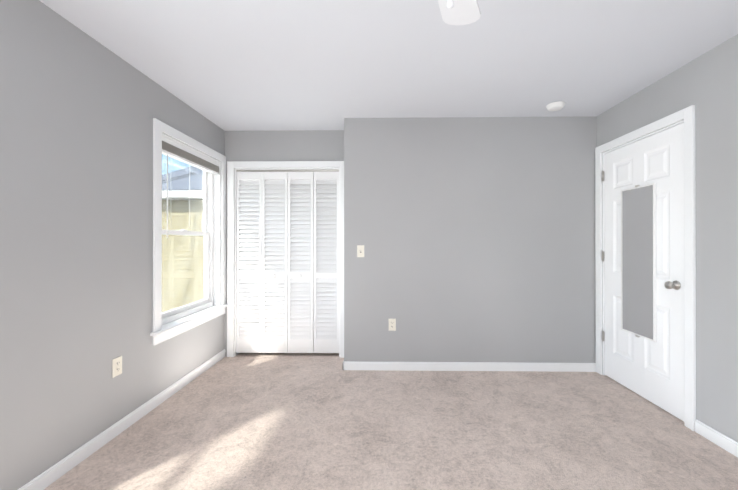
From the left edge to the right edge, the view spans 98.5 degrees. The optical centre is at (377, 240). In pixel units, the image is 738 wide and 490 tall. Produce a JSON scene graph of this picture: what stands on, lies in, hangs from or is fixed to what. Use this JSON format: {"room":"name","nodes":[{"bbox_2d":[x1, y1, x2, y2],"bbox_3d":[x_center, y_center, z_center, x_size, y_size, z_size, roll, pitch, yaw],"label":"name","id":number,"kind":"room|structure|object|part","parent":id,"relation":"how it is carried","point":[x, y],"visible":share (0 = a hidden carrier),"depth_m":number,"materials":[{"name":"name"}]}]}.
{"room":"empty bedroom","nodes":[
{"label":"empty bedroom","id":0,"kind":"room"},
{"bbox_2d":[0,0,224,489],"bbox_3d":[-1.764,0.023,1.113,0.150,2.440,6.100,0,0,1],"label":"wall","id":1,"kind":"structure","parent":0,"point":[80,110],"depth_m":1.76,"materials":[{"name":"grey paint"}]},
{"bbox_2d":[112,356,121,377],"bbox_3d":[-1.670,0.807,2.043,0.009,0.115,0.070,0,0,1],"label":"outlet","id":2,"kind":"object","parent":1,"relation":"attached to","point":[117,366],"visible":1,"depth_m":2.03,"materials":[{"name":"beige plastic"}]},
{"bbox_2d":[18,349,225,489],"bbox_3d":[-1.687,1.201,0.821,0.012,0.082,5.225,0,0,1],"label":"baseboard","id":3,"kind":"structure","parent":1,"relation":"attached to","point":[52,474],"depth_m":1.98,"materials":[{"name":"white wood"}]},
{"bbox_2d":[150,118,227,344],"bbox_3d":[-1.710,-0.068,2.897,0.201,1.690,1.116,0,0,1],"label":"window","id":4,"kind":"structure","parent":1,"relation":"in","point":[184,270],"depth_m":2.91,"materials":[{"name":"clear glass"}]},
{"bbox_3d":[-1.766,-0.074,2.897,0.089,1.503,0.898,0,0,1],"label":"left window sash","id":5,"kind":"part","parent":4,"relation":"part of","materials":[{"name":"glass"}]},
{"bbox_2d":[162,135,218,237],"bbox_3d":[-1.693,-0.423,2.897,0.056,0.801,0.882,0,0,1],"label":"window blind","id":6,"kind":"object","parent":4,"relation":"attached to","point":[178,151],"visible":0.85,"depth_m":2.80,"materials":[{"name":"white plastic"}]},
{"bbox_2d":[224,130,343,356],"bbox_3d":[-0.984,0.029,3.477,1.336,2.440,0.100,0,0,1],"label":"wall","id":7,"kind":"structure","parent":0,"point":[313,145],"depth_m":3.43,"materials":[{"name":"grey paint"}]},
{"bbox_2d":[227,161,343,357],"bbox_3d":[-0.973,0.196,3.466,1.287,2.105,0.118,0,0,1],"label":"bifold closet door","id":8,"kind":"structure","parent":7,"relation":"in","point":[285,256],"depth_m":3.45,"materials":[{"name":"white wood"}]},
{"bbox_2d":[39,0,737,130],"bbox_3d":[0.690,-1.257,1.078,5.059,0.120,6.100,0,0,1],"label":"ceiling","id":9,"kind":"structure","parent":0,"point":[260,65],"depth_m":2.02,"materials":[{"name":"white paint"}]},
{"bbox_2d":[438,0,480,24],"bbox_3d":[0.129,-0.910,0.852,0.909,0.575,0.909,0,0,-20],"label":"ceiling fan","id":10,"kind":"object","parent":9,"relation":"hanging from","point":[459,12],"visible":1,"depth_m":1.31,"materials":[{"name":"white plastic"}]},
{"bbox_2d":[546,101,564,110],"bbox_3d":[1.562,-1.174,2.788,0.148,0.037,0.148,0,0,1],"label":"smoke detector","id":11,"kind":"object","parent":9,"relation":"attached to","point":[556,106],"visible":1,"depth_m":2.75,"materials":[{"name":"white plastic"}]},
{"bbox_2d":[44,353,737,489],"bbox_3d":[0.690,1.303,1.072,5.059,0.120,6.100,0,0,1],"label":"floor","id":12,"kind":"structure","parent":0,"point":[282,421],"depth_m":2.02,"materials":[{"name":"carpet"}]},
{"bbox_2d":[344,117,596,362],"bbox_3d":[0.897,0.029,3.592,2.423,2.440,1.060,0,0,1],"label":"wall","id":13,"kind":"structure","parent":0,"point":[475,236],"depth_m":3.06,"materials":[{"name":"grey paint"}]},
{"bbox_2d":[357,245,363,256],"bbox_3d":[-0.162,0.100,3.068,0.070,0.115,0.020,0,0,1],"label":"light switch","id":14,"kind":"object","parent":13,"relation":"attached to","point":[360,250],"visible":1,"depth_m":3.07,"materials":[{"name":"beige plastic"}]},
{"bbox_2d":[389,319,395,330],"bbox_3d":[0.143,0.808,3.067,0.070,0.115,0.009,0,0,1],"label":"outlet","id":15,"kind":"object","parent":13,"relation":"attached to","point":[392,324],"visible":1,"depth_m":3.06,"materials":[{"name":"beige plastic"}]},
{"bbox_2d":[343,361,595,371],"bbox_3d":[0.882,1.206,3.053,2.435,0.082,0.012,0,0,1],"label":"baseboard","id":16,"kind":"structure","parent":13,"relation":"attached to","point":[478,366],"depth_m":3.05,"materials":[{"name":"white wood"}]},
{"bbox_2d":[597,34,737,441],"bbox_3d":[2.144,0.023,1.022,0.150,2.440,6.040,0,0,1],"label":"wall","id":17,"kind":"structure","parent":0,"point":[706,84],"depth_m":1.98,"materials":[{"name":"grey paint"}]},
{"bbox_2d":[595,105,695,430],"bbox_3d":[2.136,0.178,2.554,0.212,2.137,0.950,0,0,1],"label":"bedroom door","id":18,"kind":"structure","parent":17,"relation":"in","point":[645,191],"depth_m":2.43,"materials":[{"name":"white wood"}]},
{"bbox_2d":[621,183,656,341],"bbox_3d":[2.090,0.161,2.555,0.016,1.218,0.336,0,0,1],"label":"mirror","id":19,"kind":"object","parent":18,"relation":"attached to","point":[638,200],"depth_m":2.53,"materials":[{"name":"white mirror"}]},
{"bbox_3d":[2.059,0.309,2.226,0.069,0.066,0.066,0,0,1],"label":"knob","id":20,"kind":"part","parent":18,"relation":"part of","materials":[{"name":"silver metal"}]},
{"bbox_2d":[695,419,737,456],"bbox_3d":[2.048,1.199,0.113,0.012,0.082,3.924,0,0,1],"label":"baseboard","id":21,"kind":"structure","parent":17,"relation":"attached to","point":[723,441],"depth_m":1.94,"materials":[{"name":"white wood"}]}
]}

